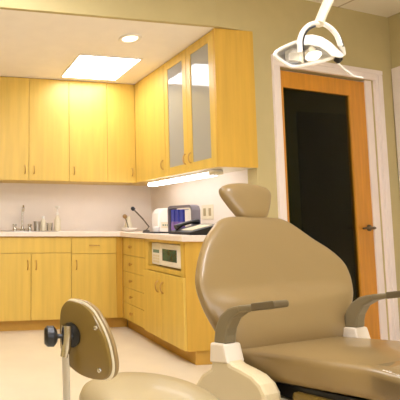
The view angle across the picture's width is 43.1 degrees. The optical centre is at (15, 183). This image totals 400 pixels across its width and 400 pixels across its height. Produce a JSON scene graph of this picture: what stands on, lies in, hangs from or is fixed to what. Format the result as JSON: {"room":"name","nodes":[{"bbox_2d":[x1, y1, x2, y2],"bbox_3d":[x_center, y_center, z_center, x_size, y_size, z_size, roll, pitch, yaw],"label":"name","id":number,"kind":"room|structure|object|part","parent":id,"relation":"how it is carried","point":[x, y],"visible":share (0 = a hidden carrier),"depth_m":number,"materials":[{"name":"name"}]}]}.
{"room":"dental clinic","nodes":[
{"label":"dental clinic","id":0,"kind":"room"},
{"bbox_2d":[0,183,151,283],"bbox_3d":[-0.472,0.171,4.712,4.056,2.482,0.100,1,-5,-10],"label":"wall","id":1,"kind":"structure","parent":0,"point":[82,207],"depth_m":4.85,"materials":[{"name":"white paint"}]},
{"bbox_2d":[0,76,68,183],"bbox_3d":[0.111,-0.544,4.640,0.844,1.062,0.358,1,-5,-10],"label":"upper cabinet","id":2,"kind":"object","parent":1,"relation":"attached to","point":[34,113],"visible":1,"depth_m":4.50,"materials":[{"name":"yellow wood"}]},
{"bbox_3d":[-0.074,-0.558,4.467,0.419,1.055,0.020,1,-5,-10],"label":"door","id":3,"kind":"part","parent":2,"relation":"part of","materials":[{"name":"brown wood"}]},
{"bbox_3d":[0.343,-0.550,4.538,0.419,1.055,0.020,1,-5,-10],"label":"door","id":4,"kind":"part","parent":2,"relation":"part of","materials":[{"name":"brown wood"}]},
{"bbox_2d":[62,81,135,184],"bbox_3d":[0.885,-0.527,4.771,0.725,1.062,0.358,1,-5,-10],"label":"upper cabinet","id":5,"kind":"object","parent":1,"relation":"attached to","point":[101,115],"visible":0.99,"depth_m":4.62,"materials":[{"name":"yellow wood"}]},
{"bbox_3d":[0.755,-0.541,4.608,0.411,1.055,0.020,1,-5,-10],"label":"door","id":6,"kind":"part","parent":5,"relation":"part of","materials":[{"name":"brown wood"}]},
{"bbox_3d":[1.114,-0.534,4.669,0.309,1.055,0.020,1,-5,-10],"label":"door","id":7,"kind":"part","parent":5,"relation":"part of","materials":[{"name":"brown wood"}]},
{"bbox_2d":[0,320,211,399],"bbox_3d":[1.602,1.271,2.354,7.600,0.100,7.700,1,-5,-10],"label":"floor","id":8,"kind":"structure","parent":0,"point":[30,369],"depth_m":3.13,"materials":[{"name":"plastic"}]},
{"bbox_2d":[0,237,70,330],"bbox_3d":[0.081,0.953,4.355,0.796,0.866,0.648,1,-5,-10],"label":"base cabinet","id":9,"kind":"object","parent":8,"relation":"on","point":[35,272],"visible":0.99,"depth_m":4.08,"materials":[{"name":"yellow wood"}]},
{"bbox_3d":[-0.062,0.950,4.041,0.407,0.608,0.020,1,-5,-10],"label":"door","id":10,"kind":"part","parent":9,"relation":"part of","materials":[{"name":"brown wood"}]},
{"bbox_3d":[0.131,0.576,4.107,0.794,0.143,0.020,1,-5,-10],"label":"panel","id":11,"kind":"part","parent":9,"relation":"part of","materials":[{"name":"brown wood"}]},
{"bbox_3d":[0.331,0.958,4.108,0.383,0.608,0.020,1,-5,-10],"label":"door","id":12,"kind":"part","parent":9,"relation":"part of","materials":[{"name":"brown wood"}]},
{"bbox_2d":[0,231,205,241],"bbox_3d":[0.322,0.456,3.880,2.754,0.042,1.749,1,-5,-10],"label":"countertop","id":13,"kind":"structure","parent":9,"relation":"on","point":[135,234],"depth_m":4.07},
{"bbox_2d":[13,205,31,229],"bbox_3d":[0.076,0.360,4.580,0.203,0.269,0.127,1,-5,-10],"label":"faucet","id":14,"kind":"object","parent":13,"relation":"on","point":[23,206],"visible":0.92,"depth_m":4.60,"materials":[{"name":"silver metal"}]},
{"bbox_3d":[0.078,0.339,4.572,0.018,0.229,0.107,1,-5,-10],"label":"spout","id":15,"kind":"part","parent":14,"relation":"part of","materials":[{"name":"silver metal"}]},
{"bbox_2d":[0,230,58,231],"bbox_3d":[0.110,0.474,4.367,0.624,0.005,0.425,1,-5,-10],"label":"sink","id":16,"kind":"object","parent":13,"relation":"in","point":[0,230],"visible":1,"depth_m":4.20,"materials":[{"name":"metal"}]},
{"bbox_2d":[33,221,39,230],"bbox_3d":[0.221,0.446,4.582,0.072,0.100,0.072,1,-5,-10],"label":"tumbler","id":17,"kind":"object","parent":13,"relation":"on","point":[36,223],"visible":0.94,"depth_m":4.55,"materials":[{"name":"metal"}]},
{"bbox_2d":[41,216,45,230],"bbox_3d":[0.287,0.419,4.596,0.054,0.156,0.054,1,-5,-10],"label":"lotion bottle","id":18,"kind":"object","parent":13,"relation":"on","point":[43,222],"visible":0.86,"depth_m":4.57,"materials":[{"name":"beige plastic"}]},
{"bbox_2d":[54,206,60,230],"bbox_3d":[0.440,0.368,4.616,0.068,0.264,0.089,1,-5,-10],"label":"soap dispenser","id":19,"kind":"object","parent":13,"relation":"on","point":[57,221],"visible":0.91,"depth_m":4.60,"materials":[{"name":"beige plastic"}]},
{"bbox_2d":[124,216,132,227],"bbox_3d":[1.207,0.434,4.722,0.090,0.160,0.090,1,-5,-10],"label":"bud vase","id":20,"kind":"object","parent":13,"relation":"on","point":[128,218],"visible":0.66,"depth_m":4.70,"materials":[{"name":"white ceramic"}]},
{"bbox_2d":[122,228,136,231],"bbox_3d":[1.173,0.480,4.559,0.160,0.040,0.160,1,-5,-10],"label":"dish","id":21,"kind":"object","parent":13,"relation":"on","point":[124,229],"visible":0.99,"depth_m":4.51,"materials":[{"name":"white ceramic"}]},
{"bbox_2d":[131,207,149,230],"bbox_3d":[1.291,0.372,4.569,0.203,0.258,0.070,1,-5,-10],"label":"gooseneck lamp","id":22,"kind":"object","parent":13,"relation":"on","point":[132,208],"visible":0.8,"depth_m":4.56,"materials":[{"name":"brown metal"}]},
{"bbox_2d":[143,231,168,232],"bbox_3d":[1.258,0.440,3.946,0.160,0.012,0.220,1,-5,-10],"label":"tray","id":23,"kind":"object","parent":13,"relation":"on","point":[143,231],"visible":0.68,"depth_m":3.87,"materials":[{"name":"black plastic"}]},
{"bbox_2d":[152,227,159,231],"bbox_3d":[1.271,0.415,3.991,0.072,0.045,0.072,1,-5,-10],"label":"bowl","id":24,"kind":"object","parent":23,"relation":"on","point":[155,229],"visible":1,"depth_m":3.96,"materials":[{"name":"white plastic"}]},
{"bbox_2d":[152,208,167,231],"bbox_3d":[1.490,0.373,4.466,0.176,0.240,0.148,1,-5,-10],"label":"container","id":25,"kind":"object","parent":13,"relation":"on","point":[160,215],"visible":0.62,"depth_m":4.40,"materials":[{"name":"white plastic"}]},
{"bbox_3d":[1.502,0.417,4.395,0.110,0.060,0.003,1,-5,-10],"label":"panel","id":26,"kind":"part","parent":25,"relation":"part of","materials":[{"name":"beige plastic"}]},
{"bbox_2d":[167,205,200,231],"bbox_3d":[1.495,0.322,3.936,0.076,0.248,0.410,1,-5,-10],"label":"rack","id":27,"kind":"object","parent":13,"relation":"on","point":[194,213],"visible":0.52,"depth_m":3.79,"materials":[{"name":"beige plastic"}]},
{"bbox_2d":[171,210,174,230],"bbox_3d":[1.471,0.344,4.057,0.062,0.200,0.060,1,-5,-10],"label":"packet","id":28,"kind":"object","parent":27,"relation":"in","point":[172,211],"visible":0.36,"depth_m":4.05,"materials":[{"name":"plastic"}]},
{"bbox_2d":[175,209,179,224],"bbox_3d":[1.483,0.338,3.988,0.062,0.200,0.060,1,-5,-10],"label":"packet","id":29,"kind":"object","parent":27,"relation":"in","point":[177,215],"visible":0.36,"depth_m":3.97,"materials":[{"name":"blue plastic"}]},
{"bbox_2d":[179,209,188,227],"bbox_3d":[1.496,0.332,3.913,0.062,0.200,0.060,1,-5,-10],"label":"packet","id":30,"kind":"object","parent":27,"relation":"in","point":[181,211],"visible":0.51,"depth_m":3.89,"materials":[{"name":"blue plastic"}]},
{"bbox_2d":[169,219,213,234],"bbox_3d":[1.428,0.347,3.525,0.270,0.125,0.320,1,-5,-10],"label":"desk telephone","id":31,"kind":"object","parent":13,"relation":"on","point":[197,228],"visible":0.81,"depth_m":3.50,"materials":[{"name":"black plastic"}]},
{"bbox_2d":[71,237,126,326],"bbox_3d":[0.759,0.967,4.471,0.576,0.866,0.648,1,-5,-10],"label":"base cabinet","id":32,"kind":"object","parent":8,"relation":"on","point":[96,262],"visible":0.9,"depth_m":4.18,"materials":[{"name":"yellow wood"}]},
{"bbox_3d":[0.744,0.593,4.211,0.443,0.153,0.020,1,-5,-10],"label":"drawer","id":33,"kind":"part","parent":32,"relation":"part of","materials":[{"name":"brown wood"}]},
{"bbox_3d":[0.742,0.971,4.178,0.443,0.598,0.020,1,-5,-10],"label":"door","id":34,"kind":"part","parent":32,"relation":"part of","materials":[{"name":"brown wood"}]},
{"bbox_2d":[44,298,218,399],"bbox_3d":[0.404,0.741,1.363,0.515,0.766,0.483,-2,-6,27],"label":"stool","id":35,"kind":"object","parent":8,"relation":"on","point":[87,342],"visible":1,"depth_m":1.31,"materials":[{"name":"plastic"}]},
{"bbox_3d":[0.125,0.453,1.309,0.087,0.060,0.061,1,-5,-10],"label":"knob","id":36,"kind":"part","parent":35,"relation":"part of","materials":[{"name":"black plastic"}]},
{"bbox_2d":[74,298,118,378],"bbox_3d":[0.225,0.460,1.315,0.030,0.216,0.200,5,-7,-39],"label":"backrest","id":37,"kind":"object","parent":35,"relation":"on","point":[95,349],"depth_m":1.27,"materials":[{"name":"plastic"}]},
{"bbox_3d":[0.419,0.691,1.387,0.436,0.082,0.436,1,-5,-10],"label":"seat","id":38,"kind":"part","parent":35,"relation":"part of","materials":[{"name":"leather"}]},
{"bbox_2d":[122,237,154,341],"bbox_3d":[1.349,0.935,4.061,0.648,0.866,0.537,1,-5,-10],"label":"base cabinet","id":39,"kind":"object","parent":8,"relation":"on","point":[133,249],"visible":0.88,"depth_m":3.98,"materials":[{"name":"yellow wood"}]},
{"bbox_3d":[1.078,0.580,4.006,0.020,0.158,0.454,1,-5,-10],"label":"drawer","id":40,"kind":"part","parent":39,"relation":"part of","materials":[{"name":"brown wood"}]},
{"bbox_3d":[1.077,0.888,3.978,0.020,0.143,0.454,1,-5,-10],"label":"drawer","id":41,"kind":"part","parent":39,"relation":"part of","materials":[{"name":"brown wood"}]},
{"bbox_3d":[1.076,1.032,3.966,0.020,0.139,0.454,1,-5,-10],"label":"drawer","id":42,"kind":"part","parent":39,"relation":"part of","materials":[{"name":"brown wood"}]},
{"bbox_3d":[1.077,0.738,3.992,0.020,0.151,0.454,1,-5,-10],"label":"drawer","id":43,"kind":"part","parent":39,"relation":"part of","materials":[{"name":"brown wood"}]},
{"bbox_3d":[1.075,1.179,3.953,0.020,0.148,0.454,1,-5,-10],"label":"drawer","id":44,"kind":"part","parent":39,"relation":"part of","materials":[{"name":"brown wood"}]},
{"bbox_2d":[143,239,214,364],"bbox_3d":[1.438,0.884,3.487,0.668,0.866,0.624,1,-5,-10],"label":"base cabinet","id":45,"kind":"object","parent":8,"relation":"on","point":[174,313],"visible":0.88,"depth_m":3.21,"materials":[{"name":"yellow wood"}]},
{"bbox_3d":[1.120,0.970,3.593,0.020,0.507,0.291,1,-5,-10],"label":"door","id":46,"kind":"part","parent":45,"relation":"part of","materials":[{"name":"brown wood"}]},
{"bbox_2d":[152,242,180,268],"bbox_3d":[1.389,0.576,3.517,0.422,0.191,0.473,1,-5,-10],"label":"microwave oven","id":47,"kind":"object","parent":45,"relation":"in","point":[163,254],"visible":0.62,"depth_m":3.47,"materials":[{"name":"white plastic"}]},
{"bbox_3d":[1.167,0.581,3.642,0.016,0.175,0.146,1,-5,-10],"label":"control panel","id":48,"kind":"part","parent":47,"relation":"part of","materials":[{"name":"white plastic"}]},
{"bbox_3d":[1.206,0.561,3.409,0.018,0.175,0.317,1,-5,-10],"label":"door","id":49,"kind":"part","parent":47,"relation":"part of","materials":[{"name":"white plastic"}]},
{"bbox_3d":[1.173,0.943,3.287,0.020,0.507,0.326,1,-5,-10],"label":"door","id":50,"kind":"part","parent":45,"relation":"part of","materials":[{"name":"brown wood"}]},
{"bbox_3d":[1.514,0.810,3.199,0.617,0.767,0.020,1,-5,-10],"label":"panel","id":51,"kind":"part","parent":45,"relation":"part of","materials":[{"name":"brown wood"}]},
{"bbox_2d":[195,183,399,399],"bbox_3d":[1.131,0.544,1.463,0.869,1.181,1.145,1,-5,-10],"label":"dental chair","id":52,"kind":"object","parent":8,"relation":"on","point":[283,316],"visible":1,"depth_m":1.67,"materials":[{"name":"leather"}]},
{"bbox_3d":[0.750,0.483,1.514,0.054,0.152,0.139,2,-5,-21],"label":"armrest post","id":53,"kind":"part","parent":52,"relation":"part of","materials":[{"name":"grey plastic"}]},
{"bbox_3d":[1.076,0.412,1.841,0.865,0.545,0.255,2,-5,-22],"label":"backrest","id":54,"kind":"part","parent":52,"relation":"part of","materials":[{"name":"leather"}]},
{"bbox_3d":[1.168,0.595,1.379,0.570,0.171,0.875,2,-5,-21],"label":"seat","id":55,"kind":"part","parent":52,"relation":"part of","materials":[{"name":"leather"}]},
{"bbox_3d":[1.181,0.646,1.339,0.530,0.082,0.750,2,-5,-21],"label":"seat frame","id":56,"kind":"part","parent":52,"relation":"part of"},
{"bbox_3d":[1.393,0.509,1.763,0.054,0.152,0.139,2,-5,-21],"label":"armrest post","id":57,"kind":"part","parent":52,"relation":"part of","materials":[{"name":"grey plastic"}]},
{"bbox_2d":[0,9,212,84],"bbox_3d":[-0.318,-1.164,3.974,4.056,0.050,1.829,1,-5,-10],"label":"ceiling","id":58,"kind":"structure","parent":0,"point":[36,45],"depth_m":3.66,"materials":[{"name":"white paint"}]},
{"bbox_2d":[60,54,142,80],"bbox_3d":[0.803,-1.104,4.247,0.600,0.008,0.620,1,-5,-10],"label":"recessed light","id":59,"kind":"object","parent":58,"relation":"in","point":[84,66],"visible":1,"depth_m":4.21,"materials":[{"name":"white plastic"}]},
{"bbox_2d":[118,33,141,43],"bbox_3d":[0.921,-1.163,3.554,0.184,0.012,0.184,1,-5,-10],"label":"recessed light","id":60,"kind":"object","parent":58,"relation":"in","point":[129,38],"visible":1,"depth_m":3.54,"materials":[{"name":"white glass"}]},
{"bbox_2d":[0,0,216,27],"bbox_3d":[-0.321,-1.400,3.048,3.730,0.357,0.030,1,-5,-10],"label":"wall header","id":61,"kind":"structure","parent":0,"point":[202,13],"depth_m":3.23,"materials":[{"name":"beige paint"}]},
{"bbox_2d":[151,170,247,223],"bbox_3d":[1.693,0.142,4.231,0.050,2.482,1.779,1,-5,-10],"label":"wall","id":62,"kind":"structure","parent":0,"point":[204,191],"depth_m":4.05,"materials":[{"name":"white paint"}]},
{"bbox_2d":[128,65,169,185],"bbox_3d":[1.442,-0.542,4.568,0.358,1.062,0.947,1,-5,-10],"label":"upper cabinet","id":63,"kind":"object","parent":62,"relation":"attached to","point":[150,154],"visible":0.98,"depth_m":4.35,"materials":[{"name":"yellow wood"}]},
{"bbox_2d":[202,204,213,218],"bbox_3d":[1.711,0.257,3.938,0.009,0.130,0.170,1,-5,-10],"label":"wall outlet","id":64,"kind":"object","parent":62,"relation":"attached to","point":[207,210],"visible":1,"depth_m":3.93,"materials":[{"name":"beige plastic"}]},
{"bbox_2d":[163,28,257,176],"bbox_3d":[1.588,-0.616,3.720,0.358,1.062,0.775,1,-5,-10],"label":"upper cabinet","id":65,"kind":"object","parent":62,"relation":"attached to","point":[210,104],"visible":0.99,"depth_m":3.39,"materials":[{"name":"beige wood"}]},
{"bbox_3d":[1.416,-0.600,3.893,0.005,0.905,0.247,1,-5,-10],"label":"glass pane","id":66,"kind":"part","parent":65,"relation":"part of","materials":[{"name":"grey glass"}]},
{"bbox_3d":[1.417,-0.600,3.893,0.020,1.055,0.371,1,-5,-10],"label":"door","id":67,"kind":"part","parent":65,"relation":"part of","materials":[{"name":"brown wood"}]},
{"bbox_2d":[147,169,222,185],"bbox_3d":[1.481,-0.039,3.960,0.095,0.045,1.110,1,-5,-10],"label":"light","id":68,"kind":"object","parent":65,"relation":"attached to","point":[213,172],"visible":1,"depth_m":3.78,"materials":[{"name":"white plastic"}]},
{"bbox_3d":[1.480,-0.632,3.522,0.020,1.055,0.376,1,-5,-10],"label":"door","id":69,"kind":"part","parent":65,"relation":"part of","materials":[{"name":"brown wood"}]},
{"bbox_3d":[1.480,-0.632,3.522,0.005,0.905,0.252,1,-5,-10],"label":"glass pane","id":70,"kind":"part","parent":65,"relation":"part of","materials":[{"name":"grey glass"}]},
{"bbox_3d":[1.667,-0.648,3.352,0.328,1.062,0.020,1,-5,-10],"label":"panel","id":71,"kind":"part","parent":65,"relation":"part of","materials":[{"name":"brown wood"}]},
{"bbox_2d":[215,0,399,339],"bbox_3d":[2.402,-0.092,3.571,1.902,2.839,0.090,2,-5,-18],"label":"wall","id":72,"kind":"structure","parent":0,"point":[275,24],"depth_m":3.60,"materials":[{"name":"beige paint"}]},
{"bbox_2d":[280,70,379,338],"bbox_3d":[2.530,0.214,3.549,0.984,2.212,0.100,2,-5,-18],"label":"door","id":73,"kind":"structure","parent":72,"relation":"in","point":[326,158],"depth_m":3.62,"materials":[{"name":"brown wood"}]},
{"bbox_3d":[2.467,0.156,3.564,0.733,1.825,0.008,2,-5,-18],"label":"glass pane","id":74,"kind":"part","parent":73,"relation":"part of","materials":[{"name":"black glass"}]},
{"bbox_3d":[2.905,0.368,3.638,0.153,0.054,0.064,2,-5,-18],"label":"handle","id":75,"kind":"part","parent":73,"relation":"part of","materials":[{"name":"brown metal"}]},
{"bbox_2d":[282,70,387,339],"bbox_3d":[2.553,0.215,3.599,1.063,2.235,0.078,2,-5,-18],"label":"trim","id":76,"kind":"structure","parent":72,"relation":"attached to","point":[367,84],"depth_m":3.71,"materials":[{"name":"white paint"}]},
{"bbox_2d":[271,54,399,340],"bbox_3d":[2.583,0.165,3.544,1.215,2.325,0.030,2,-5,-18],"label":"trim","id":77,"kind":"structure","parent":72,"relation":"attached to","point":[375,76],"depth_m":3.65,"materials":[{"name":"white paint"}]},
{"bbox_2d":[307,0,399,17],"bbox_3d":[0.966,-1.790,1.137,5.812,0.100,5.000,1,-5,-10],"label":"ceiling","id":78,"kind":"structure","parent":0,"point":[385,8],"depth_m":3.73,"materials":[{"name":"paint"}]},
{"bbox_2d":[273,0,363,78],"bbox_3d":[1.322,-1.090,1.841,0.660,1.370,0.164,2,-5,-17],"label":"light","id":79,"kind":"object","parent":78,"relation":"hanging from","point":[307,50],"visible":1,"depth_m":1.70,"materials":[{"name":"white plastic"}]},
{"bbox_3d":[1.174,-0.510,1.757,0.068,0.067,0.039,3,-6,-26],"label":"lamp shade","id":80,"kind":"part","parent":79,"relation":"part of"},
{"bbox_3d":[1.167,-0.499,1.730,0.069,0.040,0.038,1,-5,-10],"label":"bulb","id":81,"kind":"part","parent":79,"relation":"part of","materials":[{"name":"white glass"}]},
{"bbox_2d":[296,35,343,57],"bbox_3d":[1.201,-0.542,1.738,0.302,0.127,0.095,1,-5,-10],"label":"dental light","id":82,"kind":"object","parent":79,"relation":"attached to","point":[319,47],"depth_m":1.69,"materials":[{"name":"white plastic"}]},
{"bbox_3d":[1.361,-0.903,1.810,0.487,0.635,0.045,3,-6,-25],"label":"arm","id":83,"kind":"part","parent":79,"relation":"part of","materials":[{"name":"beige plastic"}]},
{"bbox_3d":[1.259,-0.485,1.723,0.030,0.037,0.030,1,-5,-10],"label":"switch knob","id":84,"kind":"part","parent":79,"relation":"part of","materials":[{"name":"black plastic"}]},
{"bbox_2d":[388,13,399,67],"bbox_3d":[3.773,-0.268,1.484,0.100,2.839,4.796,1,-5,-10],"label":"wall","id":85,"kind":"structure","parent":0,"point":[394,21],"depth_m":3.88,"materials":[{"name":"beige paint"}]},
{"bbox_2d":[391,66,399,186],"bbox_3d":[3.397,0.127,3.284,0.022,2.365,1.025,1,-5,-10],"label":"trim","id":86,"kind":"structure","parent":85,"relation":"attached to","point":[395,72],"depth_m":3.83,"materials":[{"name":"white paint"}]}
]}

